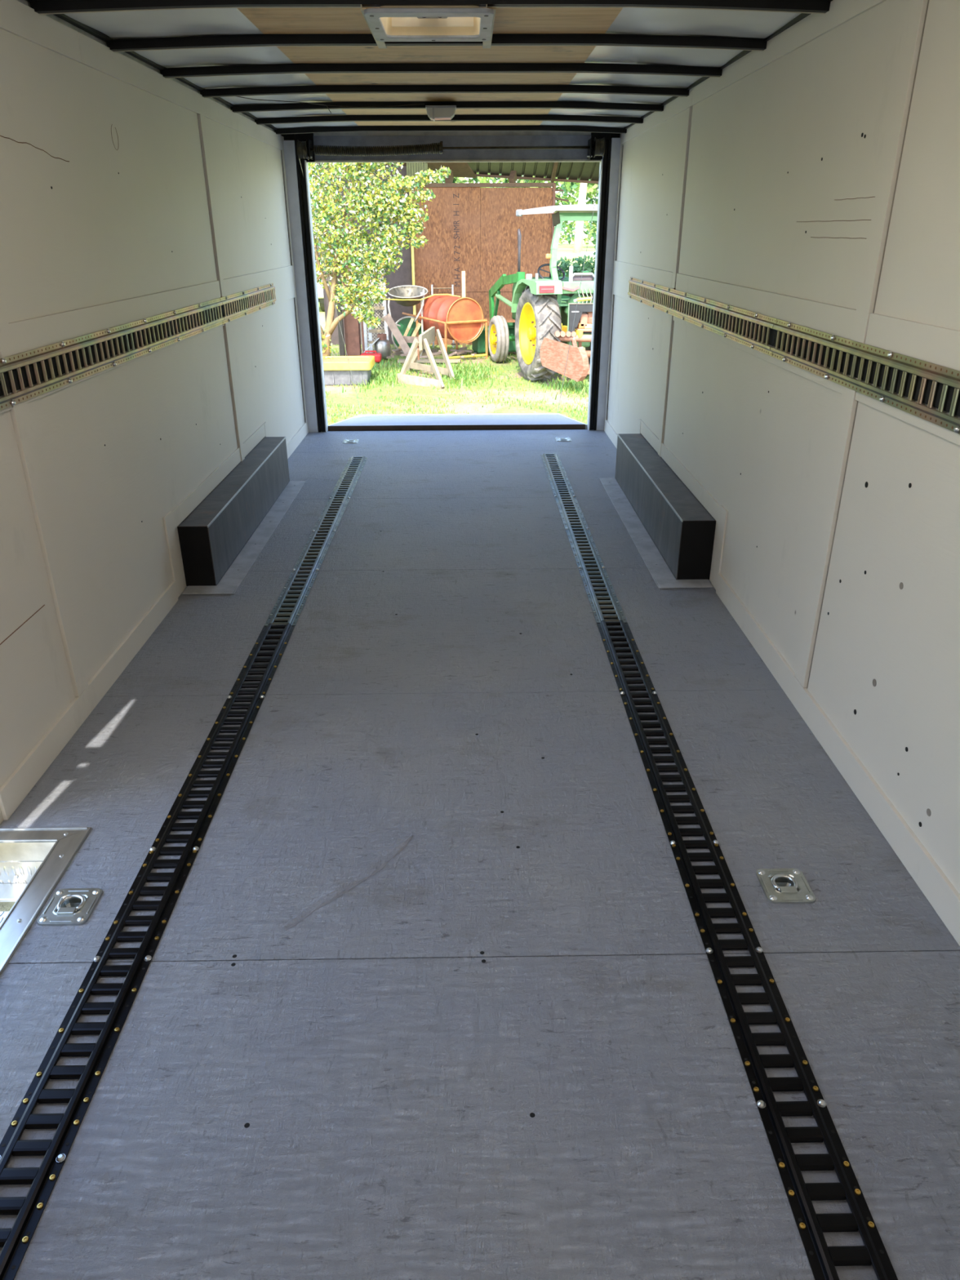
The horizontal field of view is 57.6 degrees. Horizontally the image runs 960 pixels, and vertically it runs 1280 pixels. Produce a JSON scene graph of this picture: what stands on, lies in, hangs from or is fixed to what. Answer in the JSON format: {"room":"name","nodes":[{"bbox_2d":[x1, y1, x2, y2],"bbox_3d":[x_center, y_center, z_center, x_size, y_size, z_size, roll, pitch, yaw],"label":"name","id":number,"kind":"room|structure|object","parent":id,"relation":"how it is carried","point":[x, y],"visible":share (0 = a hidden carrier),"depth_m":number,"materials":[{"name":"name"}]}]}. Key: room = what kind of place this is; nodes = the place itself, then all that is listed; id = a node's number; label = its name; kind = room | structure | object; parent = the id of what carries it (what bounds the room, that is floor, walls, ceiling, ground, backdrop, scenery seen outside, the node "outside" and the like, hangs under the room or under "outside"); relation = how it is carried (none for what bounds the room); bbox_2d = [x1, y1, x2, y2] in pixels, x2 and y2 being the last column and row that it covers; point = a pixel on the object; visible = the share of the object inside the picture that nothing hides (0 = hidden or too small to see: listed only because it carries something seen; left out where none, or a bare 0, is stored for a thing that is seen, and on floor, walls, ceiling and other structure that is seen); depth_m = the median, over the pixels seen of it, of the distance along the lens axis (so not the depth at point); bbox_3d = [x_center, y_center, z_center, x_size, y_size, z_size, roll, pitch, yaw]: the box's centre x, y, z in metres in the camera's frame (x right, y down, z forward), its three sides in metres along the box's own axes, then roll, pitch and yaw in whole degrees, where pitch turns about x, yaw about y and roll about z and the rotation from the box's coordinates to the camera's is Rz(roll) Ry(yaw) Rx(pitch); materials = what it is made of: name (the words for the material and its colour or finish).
{"room":"cargo space","nodes":[
{"label":"cargo space","id":0,"kind":"room"},
{"bbox_2d":[0,0,306,824],"bbox_3d":[-1.382,-0.803,2.710,0.196,2.160,8.230,-1,25,-1],"label":"wall","id":1,"kind":"structure","parent":0,"point":[128,193],"depth_m":3.06,"materials":[{"name":"white paint"}]},
{"bbox_2d":[0,297,224,410],"bbox_3d":[-1.284,-1.070,3.155,0.012,0.125,2.798,-1,25,-1],"label":"track","id":2,"kind":"object","parent":1,"relation":"attached to","point":[20,371],"visible":1,"depth_m":2.90,"materials":[{"name":"yellow metal"}]},
{"bbox_2d":[0,421,308,820],"bbox_3d":[-1.310,-0.613,4.577,0.011,0.088,4.975,-1,25,-1],"label":"baseboard","id":3,"kind":"structure","parent":1,"relation":"attached to","point":[25,776],"depth_m":2.81,"materials":[{"name":"white paint"}]},
{"bbox_2d":[219,283,275,324],"bbox_3d":[-1.315,-1.951,5.030,0.012,0.125,1.337,-1,25,-1],"label":"track","id":4,"kind":"object","parent":1,"relation":"attached to","point":[233,303],"visible":1,"depth_m":4.92,"materials":[{"name":"yellow metal"}]},
{"bbox_2d":[26,0,832,129],"bbox_3d":[-0.131,-1.774,2.286,2.427,0.070,8.330,-1,25,-1],"label":"ceiling","id":5,"kind":"structure","parent":0,"point":[105,26],"depth_m":3.39,"materials":[{"name":"brown wood"}]},
{"bbox_2d":[235,96,331,113],"bbox_3d":[-1.028,-2.697,4.387,0.651,0.053,0.062,-17,30,-31],"label":"wire","id":6,"kind":"object","parent":5,"relation":"attached to","point":[236,96],"visible":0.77,"depth_m":4.40,"materials":[{"name":"metal"}]},
{"bbox_2d":[326,103,424,107],"bbox_3d":[-0.546,-2.798,4.573,0.512,0.021,0.010,-2,25,-5],"label":"wire","id":7,"kind":"object","parent":5,"relation":"attached to","point":[417,104],"visible":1,"depth_m":4.57,"materials":[{"name":"metal"}]},
{"bbox_2d":[360,4,495,48],"bbox_3d":[-0.155,-2.006,2.771,0.394,0.148,0.635,-1,25,-1],"label":"ceiling vent","id":8,"kind":"object","parent":5,"relation":"in","point":[385,23],"visible":0.99,"depth_m":2.81,"materials":[{"name":"grey plastic"}]},
{"bbox_2d":[29,0,831,14],"bbox_3d":[-0.135,-1.862,2.555,2.336,0.046,0.052,-1,25,-1],"label":"bow","id":9,"kind":"object","parent":5,"relation":"attached to","point":[40,6],"visible":1,"depth_m":2.55,"materials":[{"name":"black paint"}]},
{"bbox_2d":[106,33,767,52],"bbox_3d":[-0.143,-2.114,3.093,2.336,0.046,0.052,-1,25,-1],"label":"bow","id":10,"kind":"object","parent":5,"relation":"attached to","point":[344,39],"visible":0.94,"depth_m":3.08,"materials":[{"name":"black paint"}]},
{"bbox_2d":[160,62,722,78],"bbox_3d":[-0.152,-2.367,3.631,2.336,0.046,0.052,-1,25,-1],"label":"bow","id":11,"kind":"object","parent":5,"relation":"attached to","point":[317,68],"visible":1,"depth_m":3.61,"materials":[{"name":"black paint"}]},
{"bbox_2d":[199,84,688,97],"bbox_3d":[-0.161,-2.619,4.168,2.336,0.046,0.052,-1,25,-1],"label":"bow","id":12,"kind":"object","parent":5,"relation":"attached to","point":[312,89],"visible":1,"depth_m":4.15,"materials":[{"name":"black paint"}]},
{"bbox_2d":[230,101,663,112],"bbox_3d":[-0.170,-2.872,4.706,2.336,0.046,0.052,-1,25,-1],"label":"bow","id":13,"kind":"object","parent":5,"relation":"attached to","point":[460,104],"visible":0.94,"depth_m":4.69,"materials":[{"name":"black paint"}]},
{"bbox_2d":[425,105,456,121],"bbox_3d":[-0.207,-2.812,4.665,0.162,0.062,0.120,-1,25,-1],"label":"dome light","id":14,"kind":"object","parent":13,"relation":"attached to","point":[434,113],"visible":1,"depth_m":4.62,"materials":[{"name":"grey plastic"}]},
{"bbox_2d":[254,114,643,124],"bbox_3d":[-0.179,-3.124,5.243,2.336,0.046,0.052,-1,25,-1],"label":"bow","id":15,"kind":"object","parent":5,"relation":"attached to","point":[330,118],"visible":0.94,"depth_m":5.23,"materials":[{"name":"black paint"}]},
{"bbox_2d":[274,124,626,134],"bbox_3d":[-0.187,-3.376,5.781,2.336,0.046,0.052,-1,25,-1],"label":"bow","id":16,"kind":"object","parent":5,"relation":"attached to","point":[518,127],"visible":0.99,"depth_m":5.76,"materials":[{"name":"black paint"}]},
{"bbox_2d":[280,131,620,432],"bbox_3d":[-0.188,-2.580,6.461,2.427,2.180,0.105,-1,25,-1],"label":"door frame","id":17,"kind":"structure","parent":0,"point":[298,186],"depth_m":6.15,"materials":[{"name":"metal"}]},
{"bbox_2d":[297,137,604,159],"bbox_3d":[-0.195,-3.368,5.992,2.086,0.133,0.176,-1,25,-1],"label":"spring","id":18,"kind":"object","parent":17,"relation":"attached to","point":[304,148],"visible":1,"depth_m":5.95,"materials":[{"name":"metal"}]},
{"bbox_2d":[298,158,361,413],"bbox_3d":[-1.225,-2.803,7.459,0.004,2.145,2.323,0,25,0],"label":"cable","id":19,"kind":"object","parent":18,"relation":"hanging from","point":[299,158],"visible":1,"depth_m":7.20,"materials":[{"name":"metal"}]},
{"bbox_2d":[557,155,603,412],"bbox_3d":[0.822,-2.828,7.480,0.004,2.158,2.323,-1,25,-1],"label":"cable","id":20,"kind":"object","parent":18,"relation":"hanging from","point":[602,156],"visible":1,"depth_m":7.04,"materials":[{"name":"metal"}]},
{"bbox_2d":[328,413,586,431],"bbox_3d":[-0.201,-1.995,8.155,2.074,0.521,2.537,-1,25,-1],"label":"loading ramp","id":21,"kind":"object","parent":17,"relation":"in","point":[523,420],"depth_m":7.39,"materials":[{"name":"grey paint"}]},
{"bbox_2d":[0,429,959,1279],"bbox_3d":[-0.123,0.129,3.169,2.397,0.073,8.290,-1,25,-1],"label":"floor","id":22,"kind":"structure","parent":0,"point":[428,990],"depth_m":1.93,"materials":[{"name":"grey laminate"}]},
{"bbox_2d":[0,826,92,975],"bbox_3d":[-1.170,0.793,1.953,0.302,0.242,0.896,-1,25,-1],"label":"well","id":23,"kind":"object","parent":22,"relation":"in","point":[33,861],"visible":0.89,"depth_m":2.26,"materials":[{"name":"metal"}]},
{"bbox_2d":[37,888,102,925],"bbox_3d":[-0.957,0.633,2.046,0.114,0.038,0.120,-1,25,-1],"label":"ring","id":24,"kind":"object","parent":22,"relation":"in","point":[69,906],"visible":1,"depth_m":2.03,"materials":[{"name":"metal"}]},
{"bbox_2d":[0,623,294,1279],"bbox_3d":[-0.777,0.589,2.102,0.125,0.012,3.048,-1,25,-1],"label":"track","id":25,"kind":"object","parent":22,"relation":"on","point":[15,1241],"visible":1,"depth_m":1.83,"materials":[{"name":"black metal"}]},
{"bbox_2d":[163,422,305,597],"bbox_3d":[-1.200,-0.767,4.578,0.232,0.365,2.015,-1,25,-1],"label":"box","id":26,"kind":"object","parent":22,"relation":"on","point":[215,521],"visible":1,"depth_m":4.19,"materials":[{"name":"metal"}]},
{"bbox_2d":[263,456,367,626],"bbox_3d":[-0.821,-0.665,4.772,0.125,0.012,2.843,-1,25,-1],"label":"track","id":27,"kind":"object","parent":22,"relation":"on","point":[290,611],"visible":1,"depth_m":4.28,"materials":[{"name":"metal"}]},
{"bbox_2d":[342,439,359,443],"bbox_3d":[-0.964,-1.473,6.529,0.114,0.038,0.120,-1,25,-1],"label":"ring","id":28,"kind":"object","parent":22,"relation":"in","point":[346,441],"visible":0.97,"depth_m":6.51,"materials":[{"name":"metal"}]},
{"bbox_2d":[555,437,571,441],"bbox_3d":[0.626,-1.496,6.567,0.114,0.038,0.120,-1,25,-1],"label":"ring","id":29,"kind":"object","parent":22,"relation":"in","point":[557,439],"visible":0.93,"depth_m":6.54,"materials":[{"name":"metal"}]},
{"bbox_2d":[540,453,627,622],"bbox_3d":[0.508,-0.687,4.808,0.125,0.012,2.888,-1,25,-1],"label":"track","id":30,"kind":"object","parent":22,"relation":"on","point":[596,583],"visible":1,"depth_m":4.30,"materials":[{"name":"metal"}]},
{"bbox_2d":[599,418,728,589],"bbox_3d":[0.894,-0.797,4.624,0.250,0.365,2.010,-1,25,-1],"label":"box","id":31,"kind":"object","parent":22,"relation":"on","point":[677,513],"visible":1,"depth_m":4.23,"materials":[{"name":"metal"}]},
{"bbox_2d":[596,620,897,1279],"bbox_3d":[0.552,0.576,2.118,0.125,0.012,3.048,-1,25,-1],"label":"track","id":32,"kind":"object","parent":22,"relation":"on","point":[823,1259],"visible":1,"depth_m":1.75,"materials":[{"name":"black metal"}]},
{"bbox_2d":[755,868,815,903],"bbox_3d":[0.733,0.600,2.102,0.114,0.038,0.120,-1,25,-1],"label":"ring","id":33,"kind":"object","parent":22,"relation":"in","point":[780,886],"visible":1,"depth_m":2.09,"materials":[{"name":"metal"}]},
{"bbox_2d":[604,0,959,894],"bbox_3d":[1.058,-0.827,2.740,0.057,2.160,8.230,-1,25,-1],"label":"wall","id":34,"kind":"structure","parent":0,"point":[814,182],"depth_m":2.59,"materials":[{"name":"white paint"}]},
{"bbox_2d":[627,276,777,356],"bbox_3d":[0.995,-1.677,4.369,0.012,0.125,2.955,-1,25,-1],"label":"track","id":35,"kind":"object","parent":34,"relation":"attached to","point":[757,326],"visible":1,"depth_m":3.78,"materials":[{"name":"yellow metal"}]},
{"bbox_2d":[604,418,959,946],"bbox_3d":[1.040,0.051,3.140,0.011,0.092,8.210,-1,25,-1],"label":"baseboard","id":36,"kind":"structure","parent":34,"relation":"attached to","point":[944,899],"depth_m":2.43,"materials":[{"name":"white paint"}]},
{"bbox_2d":[770,319,959,434],"bbox_3d":[1.040,-0.405,1.661,0.012,0.125,3.020,-1,25,-1],"label":"track","id":37,"kind":"object","parent":34,"relation":"attached to","point":[937,386],"visible":1,"depth_m":2.26,"materials":[{"name":"yellow metal"}]},
{"label":"outside","id":38,"kind":"structure","parent":0,"visible":0},
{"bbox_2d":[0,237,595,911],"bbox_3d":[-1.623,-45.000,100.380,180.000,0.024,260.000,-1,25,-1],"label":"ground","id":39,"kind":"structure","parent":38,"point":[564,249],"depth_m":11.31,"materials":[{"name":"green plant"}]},
{"bbox_2d":[314,230,324,311],"bbox_3d":[-5.043,-9.797,23.033,3.050,2.050,2.230,-1,25,-1],"label":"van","id":40,"kind":"object","parent":39,"relation":"on","point":[320,291],"visible":0.11,"depth_m":22.31,"materials":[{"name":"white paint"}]},
{"bbox_2d":[330,219,345,355],"bbox_3d":[-2.220,-5.449,13.691,0.080,2.100,0.080,-1,25,-1],"label":"trunk","id":41,"kind":"object","parent":39,"relation":"on","point":[342,350],"visible":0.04,"depth_m":13.89,"materials":[{"name":"brown wood"}]},
{"bbox_2d":[322,355,374,385],"bbox_3d":[-1.880,-3.732,12.121,0.800,0.325,0.630,-1,25,-1],"label":"storage tote","id":42,"kind":"object","parent":39,"relation":"on","point":[337,371],"visible":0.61,"depth_m":11.91,"materials":[{"name":"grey plastic"}]},
{"bbox_2d":[337,217,361,355],"bbox_3d":[-2.060,-5.518,13.838,0.225,2.100,0.200,-1,25,-1],"label":"steel post","id":43,"kind":"object","parent":39,"relation":"on","point":[352,326],"visible":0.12,"depth_m":14.00,"materials":[{"name":"brown metal"}]},
{"bbox_2d":[360,315,364,352],"bbox_3d":[-1.935,-5.026,14.436,0.030,0.700,0.060,-1,25,-1],"label":"post","id":44,"kind":"object","parent":39,"relation":"on","point":[362,322],"visible":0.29,"depth_m":14.42,"materials":[{"name":"wood"}]},
{"bbox_2d":[360,350,382,362],"bbox_3d":[-1.745,-4.543,13.980,0.330,0.172,0.220,-1,25,-1],"label":"can","id":45,"kind":"object","parent":39,"relation":"on","point":[378,357],"visible":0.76,"depth_m":13.90,"materials":[{"name":"red plastic"}]},
{"bbox_2d":[363,337,379,352],"bbox_3d":[-1.791,-4.807,14.287,0.320,0.281,0.220,-1,25,-1],"label":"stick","id":46,"kind":"object","parent":39,"relation":"on","point":[375,340],"visible":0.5,"depth_m":14.20,"materials":[{"name":"white wood"}]},
{"bbox_2d":[358,242,386,351],"bbox_3d":[-1.830,-5.537,15.045,0.465,2.424,0.045,-1,25,-1],"label":"lattice panel","id":47,"kind":"object","parent":39,"relation":"on","point":[380,242],"visible":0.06,"depth_m":15.03,"materials":[{"name":"white wood"}]},
{"bbox_2d":[362,286,388,352],"bbox_3d":[-1.770,-5.428,14.797,0.460,1.129,0.279,-1,25,-1],"label":"step ladder","id":48,"kind":"object","parent":39,"relation":"on","point":[384,307],"visible":0.32,"depth_m":14.82,"materials":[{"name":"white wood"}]},
{"bbox_2d":[307,162,451,359],"bbox_3d":[-2.371,-5.535,12.113,4.062,3.610,1.884,1,25,3],"label":"tree","id":49,"kind":"object","parent":39,"relation":"on","point":[384,203],"visible":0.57,"depth_m":11.60,"materials":[{"name":"green plant"}]},
{"bbox_2d":[374,333,391,358],"bbox_3d":[-1.596,-4.805,14.291,0.260,0.380,0.260,-1,25,-1],"label":"gas cylinder","id":50,"kind":"object","parent":39,"relation":"on","point":[382,345],"visible":0.88,"depth_m":14.20,"materials":[{"name":"metal"}]},
{"bbox_2d":[383,313,409,356],"bbox_3d":[-1.344,-5.008,14.393,0.560,0.692,0.082,15,29,29],"label":"plank","id":51,"kind":"object","parent":39,"relation":"on","point":[388,318],"visible":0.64,"depth_m":14.38,"materials":[{"name":"brown wood"}]},
{"bbox_2d":[403,336,418,342],"bbox_3d":[-1.159,-4.966,14.443,0.366,0.120,0.030,-1,25,-1],"label":"board","id":52,"kind":"object","parent":51,"relation":"attached to","point":[408,339],"visible":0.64,"depth_m":14.42,"materials":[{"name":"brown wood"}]},
{"bbox_2d":[387,284,427,355],"bbox_3d":[-1.196,-5.367,14.718,0.670,1.100,0.653,-1,25,-1],"label":"wheelbarrow","id":53,"kind":"object","parent":39,"relation":"on","point":[407,326],"visible":0.77,"depth_m":14.73,"materials":[{"name":"green paint"}]},
{"bbox_2d":[387,284,427,306],"bbox_3d":[-1.198,-5.725,14.549,0.670,0.308,0.653,-1,25,-1],"label":"tray","id":54,"kind":"object","parent":53,"relation":"on","point":[406,291],"depth_m":14.65,"materials":[{"name":"silver metal"}]},
{"bbox_2d":[396,326,455,388],"bbox_3d":[-0.758,-4.018,12.352,0.820,0.711,1.728,-1,25,-1],"label":"sawhorse","id":55,"kind":"object","parent":39,"relation":"on","point":[427,337],"visible":0.84,"depth_m":12.05,"materials":[{"name":"brown wood"}]},
{"bbox_2d":[397,359,461,363],"bbox_3d":[-0.809,-4.462,13.967,1.005,0.050,0.160,2,25,4],"label":"board","id":56,"kind":"object","parent":39,"relation":"on","point":[437,361],"visible":0.71,"depth_m":13.90,"materials":[{"name":"brown wood"}]},
{"bbox_2d":[386,342,476,358],"bbox_3d":[-0.837,-4.923,14.844,1.556,0.128,1.642,-1,25,-1],"label":"scrap wood","id":57,"kind":"object","parent":39,"relation":"on","point":[462,350],"visible":0.59,"depth_m":14.35,"materials":[{"name":"brown wood"}]},
{"bbox_2d":[431,284,454,347],"bbox_3d":[-0.660,-5.762,15.569,0.392,1.060,0.032,-1,25,-1],"label":"tube rack","id":58,"kind":"object","parent":39,"relation":"on","point":[452,286],"visible":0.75,"depth_m":15.38,"materials":[{"name":"grey metal"}]},
{"bbox_2d":[402,311,488,359],"bbox_3d":[-0.607,-5.152,14.755,0.806,0.648,1.608,-14,28,-27],"label":"stand","id":59,"kind":"object","parent":39,"relation":"on","point":[446,323],"visible":0.77,"depth_m":14.18,"materials":[{"name":"orange paint"}]},
{"bbox_2d":[419,295,484,342],"bbox_3d":[-0.479,-5.323,14.427,0.682,0.682,0.984,-14,28,-27],"label":"drum","id":60,"kind":"object","parent":59,"relation":"on","point":[441,308],"visible":0.91,"depth_m":14.10,"materials":[{"name":"orange paint"}]},
{"bbox_2d":[384,293,460,300],"bbox_3d":[-0.985,-5.606,14.291,1.357,0.097,0.180,3,25,6],"label":"garden hose","id":61,"kind":"object","parent":60,"relation":"on","point":[434,294],"visible":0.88,"depth_m":14.29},
{"bbox_2d":[324,342,589,425],"bbox_3d":[-0.489,-3.917,12.839,7.848,0.060,8.065,-1,25,-1],"label":"grass","id":62,"kind":"structure","parent":39,"relation":"on","point":[348,412],"depth_m":10.83,"materials":[{"name":"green plant"}]},
{"bbox_2d":[411,172,504,242],"bbox_3d":[-5.158,-52.430,98.553,16.904,15.467,9.296,-1,25,-1],"label":"tree","id":63,"kind":"object","parent":39,"relation":"on","point":[456,180],"visible":0.02,"depth_m":98.23,"materials":[{"name":"green plant"}]},
{"bbox_2d":[462,271,466,346],"bbox_3d":[-0.281,-5.742,15.253,0.062,1.290,0.038,-1,25,-1],"label":"wooden stake","id":64,"kind":"object","parent":39,"relation":"on","point":[463,272],"visible":0.36,"depth_m":15.06,"materials":[{"name":"white wood"}]},
{"bbox_2d":[342,355,589,399],"bbox_3d":[-0.127,-3.824,12.567,3.874,0.120,3.822,-1,25,-1],"label":"weeds","id":65,"kind":"object","parent":39,"relation":"on","point":[381,375],"visible":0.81,"depth_m":12.23,"materials":[{"name":"green plant"}]},
{"bbox_2d":[361,161,599,344],"bbox_3d":[0.043,-6.910,14.102,6.653,4.381,3.850,-1,25,-1],"label":"shed","id":66,"kind":"object","parent":39,"relation":"on","point":[472,228],"visible":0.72,"depth_m":15.41,"materials":[{"name":"paint"}]},
{"bbox_2d":[314,162,413,344],"bbox_3d":[-2.037,-6.912,15.631,1.630,3.100,0.030,-1,25,-1],"label":"panel","id":67,"kind":"object","parent":66,"relation":"attached to","point":[402,276],"visible":0.07,"depth_m":15.77,"materials":[{"name":"brown"}]},
{"bbox_2d":[471,175,588,244],"bbox_3d":[6.846,-60.743,116.112,16.697,15.433,9.147,-1,25,-1],"label":"tree","id":68,"kind":"object","parent":39,"relation":"on","point":[557,194],"visible":0.04,"depth_m":116.12,"materials":[{"name":"green plant"}]},
{"bbox_2d":[471,204,597,381],"bbox_3d":[1.021,-5.222,13.023,1.467,2.235,3.813,-6,26,-13],"label":"tractor","id":69,"kind":"object","parent":39,"relation":"on","point":[539,304],"visible":0.59,"depth_m":11.97,"materials":[{"name":"metal"}]},
{"bbox_2d":[511,276,549,319],"bbox_3d":[0.890,-5.286,13.567,0.400,0.690,1.470,-6,26,-13],"label":"fender","id":70,"kind":"object","parent":69,"relation":"attached to","point":[513,314],"depth_m":14.05,"materials":[{"name":"green paint"}]},
{"bbox_2d":[545,253,551,258],"bbox_3d":[0.908,-5.079,11.560,0.075,0.060,0.050,-6,26,-13],"label":"lamp","id":71,"kind":"object","parent":69,"relation":"attached to","point":[548,255],"depth_m":11.54,"materials":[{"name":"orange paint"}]},
{"bbox_2d":[539,330,591,382],"bbox_3d":[1.374,-3.803,11.634,0.858,0.585,1.154,19,31,35],"label":"scraper","id":72,"kind":"object","parent":69,"relation":"attached to","point":[553,354],"visible":0.76,"depth_m":11.30,"materials":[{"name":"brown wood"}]},
{"bbox_2d":[561,293,590,297],"bbox_3d":[1.310,-4.810,12.044,0.350,0.120,0.400,-6,26,-13],"label":"grille","id":73,"kind":"object","parent":69,"relation":"on","point":[584,294],"depth_m":11.90,"materials":[{"name":"plastic"}]},
{"bbox_2d":[561,297,592,339],"bbox_3d":[1.280,-4.302,11.661,0.680,0.548,0.474,-1,25,-1],"label":"engine","id":74,"kind":"object","parent":69,"relation":"attached to","point":[584,313],"visible":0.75,"depth_m":11.47,"materials":[{"name":"grey metal"}]},
{"bbox_2d":[556,237,595,297],"bbox_3d":[2.203,-7.184,17.530,2.098,2.094,1.071,-1,25,-1],"label":"leafy plant","id":75,"kind":"object","parent":39,"relation":"on","point":[565,264],"visible":0.09,"depth_m":17.30,"materials":[{"name":"green plant"}]},
{"bbox_2d":[560,177,598,244],"bbox_3d":[16.800,-52.246,97.774,16.778,15.709,9.570,-1,25,-1],"label":"tree","id":76,"kind":"object","parent":39,"relation":"on","point":[591,188],"visible":0.04,"depth_m":98.81,"materials":[{"name":"green plant"}]},
{"bbox_2d":[573,182,587,252],"bbox_3d":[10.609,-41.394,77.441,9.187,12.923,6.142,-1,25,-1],"label":"post","id":77,"kind":"object","parent":39,"relation":"on","point":[578,241],"visible":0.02,"depth_m":79.46,"materials":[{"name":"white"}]},
{"bbox_2d":[581,251,594,255],"bbox_3d":[10.835,-25.165,56.864,8.500,0.240,0.400,-1,25,-1],"label":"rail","id":78,"kind":"object","parent":39,"relation":"on","point":[590,253],"visible":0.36,"depth_m":56.63,"materials":[{"name":"white metal"}]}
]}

